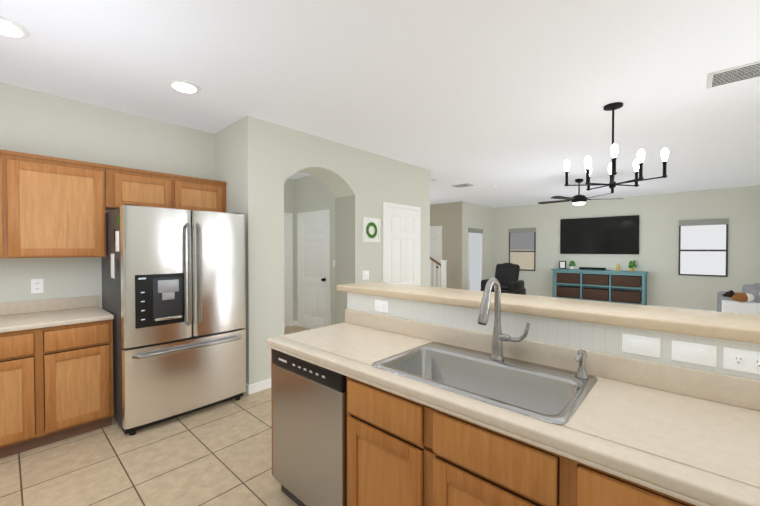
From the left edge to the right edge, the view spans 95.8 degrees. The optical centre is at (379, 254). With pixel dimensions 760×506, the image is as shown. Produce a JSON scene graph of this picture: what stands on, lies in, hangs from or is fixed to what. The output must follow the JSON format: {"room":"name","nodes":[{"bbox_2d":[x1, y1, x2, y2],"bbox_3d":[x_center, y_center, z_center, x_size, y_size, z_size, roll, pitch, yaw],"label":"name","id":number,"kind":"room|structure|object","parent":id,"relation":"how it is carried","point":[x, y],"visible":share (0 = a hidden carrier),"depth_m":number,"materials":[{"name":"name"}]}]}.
{"room":"living room and kitchen","nodes":[
{"label":"living room and kitchen","id":0,"kind":"room"},
{"bbox_2d":[0,82,213,307],"bbox_3d":[-3.363,0.027,2.419,0.150,2.750,4.450,1,1,42],"label":"wall","id":1,"kind":"structure","parent":0,"point":[38,123],"depth_m":3.05,"materials":[{"name":"white paint"}]},
{"bbox_2d":[0,149,23,257],"bbox_3d":[-3.053,-0.362,2.388,0.335,0.790,0.744,1,1,42],"label":"upper cabinet","id":2,"kind":"object","parent":1,"relation":"attached to","point":[11,171],"depth_m":2.52,"materials":[{"name":"brown wood"}]},
{"bbox_2d":[31,279,43,293],"bbox_3d":[-2.856,0.266,2.861,0.008,0.118,0.072,1,1,42],"label":"outlet","id":3,"kind":"object","parent":1,"relation":"attached to","point":[36,285],"visible":1,"depth_m":2.86,"materials":[{"name":"white plastic"}]},
{"bbox_2d":[20,152,107,257],"bbox_3d":[-2.681,-0.368,2.796,0.335,0.790,0.657,1,1,42],"label":"upper cabinet","id":4,"kind":"object","parent":1,"relation":"attached to","point":[53,207],"depth_m":2.74,"materials":[{"name":"brown wood"}]},
{"bbox_2d":[108,165,225,212],"bbox_3d":[-2.112,-0.592,3.418,0.335,0.360,1.024,1,1,42],"label":"upper cabinet","id":5,"kind":"object","parent":1,"relation":"attached to","point":[132,186],"depth_m":3.24,"materials":[{"name":"brown wood"}]},
{"bbox_2d":[0,326,309,505],"bbox_3d":[0.379,1.416,4.950,8.600,0.100,13.500,1,1,42],"label":"floor","id":6,"kind":"structure","parent":0,"point":[220,454],"depth_m":2.28,"materials":[{"name":"beige tile"}]},
{"bbox_2d":[0,327,47,458],"bbox_3d":[-2.784,0.964,2.486,0.625,0.876,0.464,1,1,42],"label":"base cabinet","id":7,"kind":"object","parent":6,"relation":"on","point":[24,353],"depth_m":2.38,"materials":[{"name":"brown wood"}]},
{"bbox_2d":[48,320,113,443],"bbox_3d":[-2.508,0.960,2.789,0.625,0.876,0.442,1,1,42],"label":"base cabinet","id":8,"kind":"object","parent":6,"relation":"on","point":[56,383],"depth_m":2.60,"materials":[{"name":"brown wood"}]},
{"bbox_2d":[0,295,113,332],"bbox_3d":[-3.123,0.461,2.099,0.637,0.137,2.290,1,1,42],"label":"countertop","id":9,"kind":"structure","parent":8,"relation":"on","point":[27,315],"depth_m":2.75,"materials":[{"name":"laminate"}]},
{"bbox_2d":[101,204,245,435],"bbox_3d":[-1.889,0.501,3.189,0.940,1.780,0.957,1,1,42],"label":"refrigerator","id":10,"kind":"object","parent":6,"relation":"on","point":[173,293],"visible":0.98,"depth_m":2.83,"materials":[{"name":"grey metal"}]},
{"bbox_2d":[271,348,273,474],"bbox_3d":[-0.174,0.971,1.993,0.743,0.876,0.612,1,1,42],"label":"base cabinet","id":11,"kind":"object","parent":6,"relation":"on","point":[271,348],"depth_m":2.02,"materials":[{"name":"brown wood"}]},
{"bbox_2d":[272,349,346,505],"bbox_3d":[-0.198,0.978,1.998,0.603,0.862,0.604,1,1,42],"label":"dishwasher","id":12,"kind":"object","parent":11,"relation":"in","point":[309,434],"visible":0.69,"depth_m":1.74,"materials":[{"name":"grey metal"}]},
{"bbox_2d":[267,309,759,505],"bbox_3d":[0.633,0.480,1.245,2.946,0.146,0.623,1,1,42],"label":"countertop","id":13,"kind":"structure","parent":11,"relation":"on","point":[689,435],"depth_m":1.13,"materials":[{"name":"laminate"}]},
{"bbox_2d":[372,342,597,425],"bbox_3d":[0.418,0.594,1.470,0.800,0.200,0.517,1,1,42],"label":"sink","id":14,"kind":"object","parent":13,"relation":"in","point":[553,395],"visible":0.56,"depth_m":1.51,"materials":[{"name":"silver metal"}]},
{"bbox_2d":[575,350,588,378],"bbox_3d":[0.792,0.440,1.357,0.048,0.110,0.110,1,1,42],"label":"soap dispenser","id":15,"kind":"object","parent":14,"relation":"on","point":[580,358],"visible":1,"depth_m":1.37,"materials":[{"name":"silver metal"}]},
{"bbox_2d":[477,278,529,360],"bbox_3d":[0.547,0.301,1.518,0.181,0.384,0.208,1,1,42],"label":"faucet","id":16,"kind":"object","parent":13,"relation":"on","point":[499,337],"visible":1,"depth_m":1.59,"materials":[{"name":"silver metal"}]},
{"bbox_2d":[430,257,446,287],"bbox_3d":[1.050,0.281,9.936,1.984,2.025,0.140,1,1,42],"label":"stair railing","id":17,"kind":"object","parent":6,"relation":"on","point":[443,264],"visible":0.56,"depth_m":9.31,"materials":[{"name":"white wood"}]},
{"bbox_2d":[347,377,550,505],"bbox_3d":[0.388,0.979,1.481,0.943,0.876,0.612,1,1,42],"label":"base cabinet","id":18,"kind":"object","parent":6,"relation":"on","point":[402,451],"depth_m":1.28,"materials":[{"name":"brown wood"}]},
{"bbox_2d":[480,263,525,294],"bbox_3d":[3.296,0.750,9.182,0.920,1.030,0.840,1,1,42],"label":"recliner","id":19,"kind":"object","parent":6,"relation":"on","point":[507,276],"visible":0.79,"depth_m":9.14,"materials":[{"name":"black leather"}]},
{"bbox_2d":[551,268,648,304],"bbox_3d":[5.561,0.860,8.804,2.060,0.900,0.450,1,1,42],"label":"console table","id":20,"kind":"object","parent":6,"relation":"on","point":[624,287],"visible":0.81,"depth_m":8.60,"materials":[{"name":"teal wood"}]},
{"bbox_2d":[559,261,565,268],"bbox_3d":[5.008,0.290,9.399,0.170,0.218,0.084,1,1,42],"label":"framed picture","id":21,"kind":"object","parent":20,"relation":"on","point":[562,264],"visible":1,"depth_m":9.37,"materials":[{"name":"black plastic"}]},
{"bbox_2d":[569,260,575,268],"bbox_3d":[5.159,0.285,9.192,0.151,0.234,0.162,1,1,42],"label":"potted plant","id":22,"kind":"object","parent":20,"relation":"on","point":[572,264],"visible":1,"depth_m":9.17,"materials":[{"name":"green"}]},
{"bbox_2d":[579,267,605,269],"bbox_3d":[5.489,0.375,8.866,0.590,0.065,0.104,1,1,42],"label":"soundbar","id":23,"kind":"object","parent":20,"relation":"on","point":[588,268],"visible":1,"depth_m":8.87,"materials":[{"name":"black plastic"}]},
{"bbox_2d":[628,260,636,270],"bbox_3d":[6.122,0.279,8.316,0.164,0.273,0.175,1,1,42],"label":"potted plant","id":24,"kind":"object","parent":20,"relation":"on","point":[631,265],"visible":1,"depth_m":8.29,"materials":[{"name":"green plant"}]},
{"bbox_2d":[551,452,695,505],"bbox_3d":[0.891,0.985,1.023,0.506,0.876,0.612,1,1,42],"label":"base cabinet","id":25,"kind":"object","parent":6,"relation":"on","point":[573,483],"depth_m":0.90,"materials":[{"name":"brown wood"}]},
{"bbox_2d":[717,283,759,314],"bbox_3d":[6.311,0.923,5.855,0.754,0.860,2.160,1,1,42],"label":"sofa","id":26,"kind":"object","parent":6,"relation":"on","point":[727,304],"visible":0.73,"depth_m":5.29,"materials":[{"name":"grey fabric"}]},
{"bbox_2d":[723,290,753,301],"bbox_3d":[5.561,0.650,5.331,0.346,0.170,0.221,1,1,42],"label":"dog","id":27,"kind":"object","parent":26,"relation":"on","point":[741,297],"visible":1,"depth_m":5.26},
{"bbox_2d":[214,125,229,212],"bbox_3d":[-1.701,0.007,3.834,0.400,2.750,0.120,1,1,42],"label":"wall","id":28,"kind":"structure","parent":0,"point":[222,155],"depth_m":3.74,"materials":[{"name":"white paint"}]},
{"bbox_2d":[284,178,294,326],"bbox_3d":[-1.938,-0.027,6.187,0.120,2.750,3.040,1,1,42],"label":"wall","id":29,"kind":"structure","parent":0,"point":[289,195],"depth_m":6.42,"materials":[{"name":"white paint"}]},
{"bbox_2d":[284,213,292,326],"bbox_3d":[-1.907,0.297,6.069,0.088,2.105,0.890,1,1,42],"label":"hall door","id":30,"kind":"structure","parent":29,"relation":"in","point":[288,270],"depth_m":6.34,"materials":[{"name":"white wood"}]},
{"bbox_2d":[295,175,334,324],"bbox_3d":[-0.862,-0.022,5.869,1.900,2.750,0.120,1,1,42],"label":"wall","id":31,"kind":"structure","parent":0,"point":[312,193],"depth_m":6.02,"materials":[{"name":"white paint"}]},
{"bbox_2d":[297,209,330,328],"bbox_3d":[-1.203,0.297,6.042,0.930,2.105,0.087,1,1,42],"label":"hall door","id":32,"kind":"structure","parent":31,"relation":"in","point":[314,290],"depth_m":6.04,"materials":[{"name":"white wood"}]},
{"bbox_2d":[230,115,429,384],"bbox_3d":[-0.382,-0.005,4.688,0.400,2.750,3.160,1,1,42],"label":"wall","id":33,"kind":"structure","parent":0,"point":[268,159],"depth_m":3.71,"materials":[{"name":"white paint"}]},
{"bbox_2d":[245,384,250,394],"bbox_3d":[-1.594,1.339,3.666,0.812,0.090,0.012,1,1,42],"label":"baseboard","id":34,"kind":"structure","parent":33,"relation":"attached to","point":[248,387],"depth_m":3.40,"materials":[{"name":"white wood"}]},
{"bbox_2d":[251,379,270,393],"bbox_3d":[-1.149,1.341,3.560,0.012,0.090,0.394,1,1,42],"label":"baseboard","id":35,"kind":"structure","parent":33,"relation":"attached to","point":[258,387],"depth_m":3.48,"materials":[{"name":"white wood"}]},
{"bbox_2d":[362,271,368,279],"bbox_3d":[-0.190,0.281,4.599,0.008,0.118,0.120,1,1,42],"label":"light switch","id":36,"kind":"object","parent":33,"relation":"attached to","point":[365,275],"visible":1,"depth_m":4.59,"materials":[{"name":"white plastic"}]},
{"bbox_2d":[362,217,379,242],"bbox_3d":[-0.114,-0.325,4.656,0.030,0.330,0.330,1,1,42],"label":"framed picture","id":37,"kind":"object","parent":33,"relation":"attached to","point":[370,229],"visible":1,"depth_m":4.64,"materials":[{"name":"white"}]},
{"bbox_2d":[383,202,420,285],"bbox_3d":[0.366,0.310,5.148,0.088,2.105,0.890,1,1,42],"label":"pantry door","id":38,"kind":"structure","parent":33,"relation":"in","point":[401,241],"depth_m":5.14,"materials":[{"name":"white wood"}]},
{"bbox_2d":[0,0,759,207],"bbox_3d":[0.379,-1.434,4.908,8.600,0.100,13.500,1,1,42],"label":"ceiling","id":39,"kind":"structure","parent":0,"point":[510,99],"depth_m":2.62,"materials":[{"name":"white paint"}]},
{"bbox_2d":[0,16,29,38],"bbox_3d":[-2.219,-1.334,2.014,0.236,0.016,0.236,1,1,42],"label":"recessed light","id":40,"kind":"object","parent":39,"relation":"in","point":[10,28],"visible":0.96,"depth_m":2.04,"materials":[{"name":"white glass"}]},
{"bbox_2d":[167,79,200,93],"bbox_3d":[-1.575,-1.345,2.766,0.236,0.016,0.236,1,1,42],"label":"recessed light","id":41,"kind":"object","parent":39,"relation":"in","point":[184,86],"visible":1,"depth_m":2.73,"materials":[{"name":"white glass"}]},
{"bbox_2d":[451,183,474,187],"bbox_3d":[1.696,-1.407,7.023,0.400,0.012,0.300,1,1,42],"label":"ceiling vent","id":42,"kind":"object","parent":39,"relation":"in","point":[463,185],"visible":1,"depth_m":7.00,"materials":[{"name":"white metal"}]},
{"bbox_2d":[538,179,622,204],"bbox_3d":[3.710,-1.164,6.490,1.383,0.485,1.430,1,1,42],"label":"ceiling fan","id":43,"kind":"object","parent":39,"relation":"hanging from","point":[578,199],"visible":1,"depth_m":6.38,"materials":[{"name":"black metal"}]},
{"bbox_2d":[564,102,668,193],"bbox_3d":[2.131,-0.958,3.142,0.593,0.800,0.593,0,1,-11],"label":"chandelier","id":44,"kind":"object","parent":39,"relation":"hanging from","point":[637,163],"visible":1,"depth_m":3.08,"materials":[{"name":"black metal"}]},
{"bbox_2d":[707,61,759,88],"bbox_3d":[2.683,-1.343,2.553,0.360,0.012,0.300,1,1,42],"label":"ceiling vent","id":45,"kind":"object","parent":39,"relation":"in","point":[735,74],"visible":1,"depth_m":2.57,"materials":[{"name":"white metal"}]},
{"bbox_2d":[430,202,456,288],"bbox_3d":[1.328,-0.088,10.388,2.350,2.750,0.150,1,1,42],"label":"wall","id":46,"kind":"structure","parent":0,"point":[444,215],"depth_m":9.72,"materials":[{"name":"beige paint"}]},
{"bbox_2d":[430,226,441,286],"bbox_3d":[1.376,0.235,10.185,1.040,2.110,0.087,1,1,42],"label":"entry door","id":47,"kind":"structure","parent":46,"relation":"in","point":[436,244],"depth_m":10.00,"materials":[{"name":"white wood"}]},
{"bbox_2d":[457,201,492,289],"bbox_3d":[2.925,-0.086,10.285,0.150,2.750,2.150,1,1,42],"label":"wall","id":48,"kind":"structure","parent":0,"point":[471,215],"depth_m":9.82,"materials":[{"name":"white paint"}]},
{"bbox_2d":[468,228,482,290],"bbox_3d":[2.791,0.265,9.993,0.048,2.015,0.840,1,1,42],"label":"glass door","id":49,"kind":"structure","parent":48,"relation":"in","point":[474,258],"depth_m":9.98,"materials":[{"name":"white"}]},
{"bbox_2d":[509,228,535,270],"bbox_3d":[4.252,-0.144,10.292,0.790,1.265,0.048,1,1,42],"label":"window","id":50,"kind":"structure","parent":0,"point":[522,248],"depth_m":10.27,"materials":[{"name":"grey glass"}]},
{"bbox_2d":[347,292,759,379],"bbox_3d":[0.904,0.850,1.538,2.940,1.130,0.157,1,1,42],"label":"wall","id":51,"kind":"structure","parent":0,"point":[599,338],"depth_m":1.53,"materials":[{"name":"beige paint"}]},
{"bbox_2d":[375,300,387,312],"bbox_3d":[0.012,0.338,2.231,0.105,0.071,0.008,1,1,42],"label":"outlet","id":52,"kind":"object","parent":51,"relation":"attached to","point":[382,306],"depth_m":2.23,"materials":[{"name":"white plastic"}]},
{"bbox_2d":[337,282,759,343],"bbox_3d":[0.930,0.351,1.629,3.027,0.226,0.387,1,1,42],"label":"bar","id":53,"kind":"object","parent":51,"relation":"on","point":[730,326],"visible":0.92,"depth_m":1.49,"materials":[{"name":"laminate"}]},
{"bbox_2d":[622,334,660,357],"bbox_3d":[1.007,0.351,1.324,0.117,0.072,0.008,1,1,42],"label":"switch plate","id":54,"kind":"object","parent":51,"relation":"attached to","point":[648,346],"depth_m":1.32,"materials":[{"name":"white plastic"}]},
{"bbox_2d":[672,340,716,366],"bbox_3d":[1.118,0.352,1.223,0.116,0.072,0.008,1,1,42],"label":"switch plate","id":55,"kind":"object","parent":51,"relation":"attached to","point":[701,354],"depth_m":1.22,"materials":[{"name":"white plastic"}]},
{"bbox_2d":[723,347,759,373],"bbox_3d":[1.204,0.354,1.145,0.083,0.072,0.008,1,1,42],"label":"outlet","id":56,"kind":"object","parent":51,"relation":"attached to","point":[734,359],"depth_m":1.14,"materials":[{"name":"white plastic"}]},
{"bbox_2d":[493,185,759,310],"bbox_3d":[5.798,-0.068,9.021,5.800,2.750,0.150,1,1,42],"label":"wall","id":57,"kind":"structure","parent":0,"point":[661,216],"depth_m":8.15,"materials":[{"name":"white paint"}]},
{"bbox_2d":[560,215,638,253],"bbox_3d":[5.683,-0.482,8.978,1.760,0.960,0.056,1,1,42],"label":"wall-mounted tv","id":58,"kind":"object","parent":57,"relation":"attached to","point":[609,235],"visible":1,"depth_m":8.90,"materials":[{"name":"black plastic"}]},
{"bbox_2d":[526,294,716,311],"bbox_3d":[5.732,1.262,8.990,5.770,0.090,0.012,1,1,42],"label":"baseboard","id":59,"kind":"structure","parent":57,"relation":"attached to","point":[526,294],"depth_m":8.00,"materials":[{"name":"white"}]},
{"bbox_2d":[678,218,728,276],"bbox_3d":[7.171,-0.141,7.632,0.810,1.255,0.048,1,1,42],"label":"window","id":60,"kind":"structure","parent":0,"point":[703,247],"depth_m":7.63,"materials":[{"name":"white glass"}]}
]}

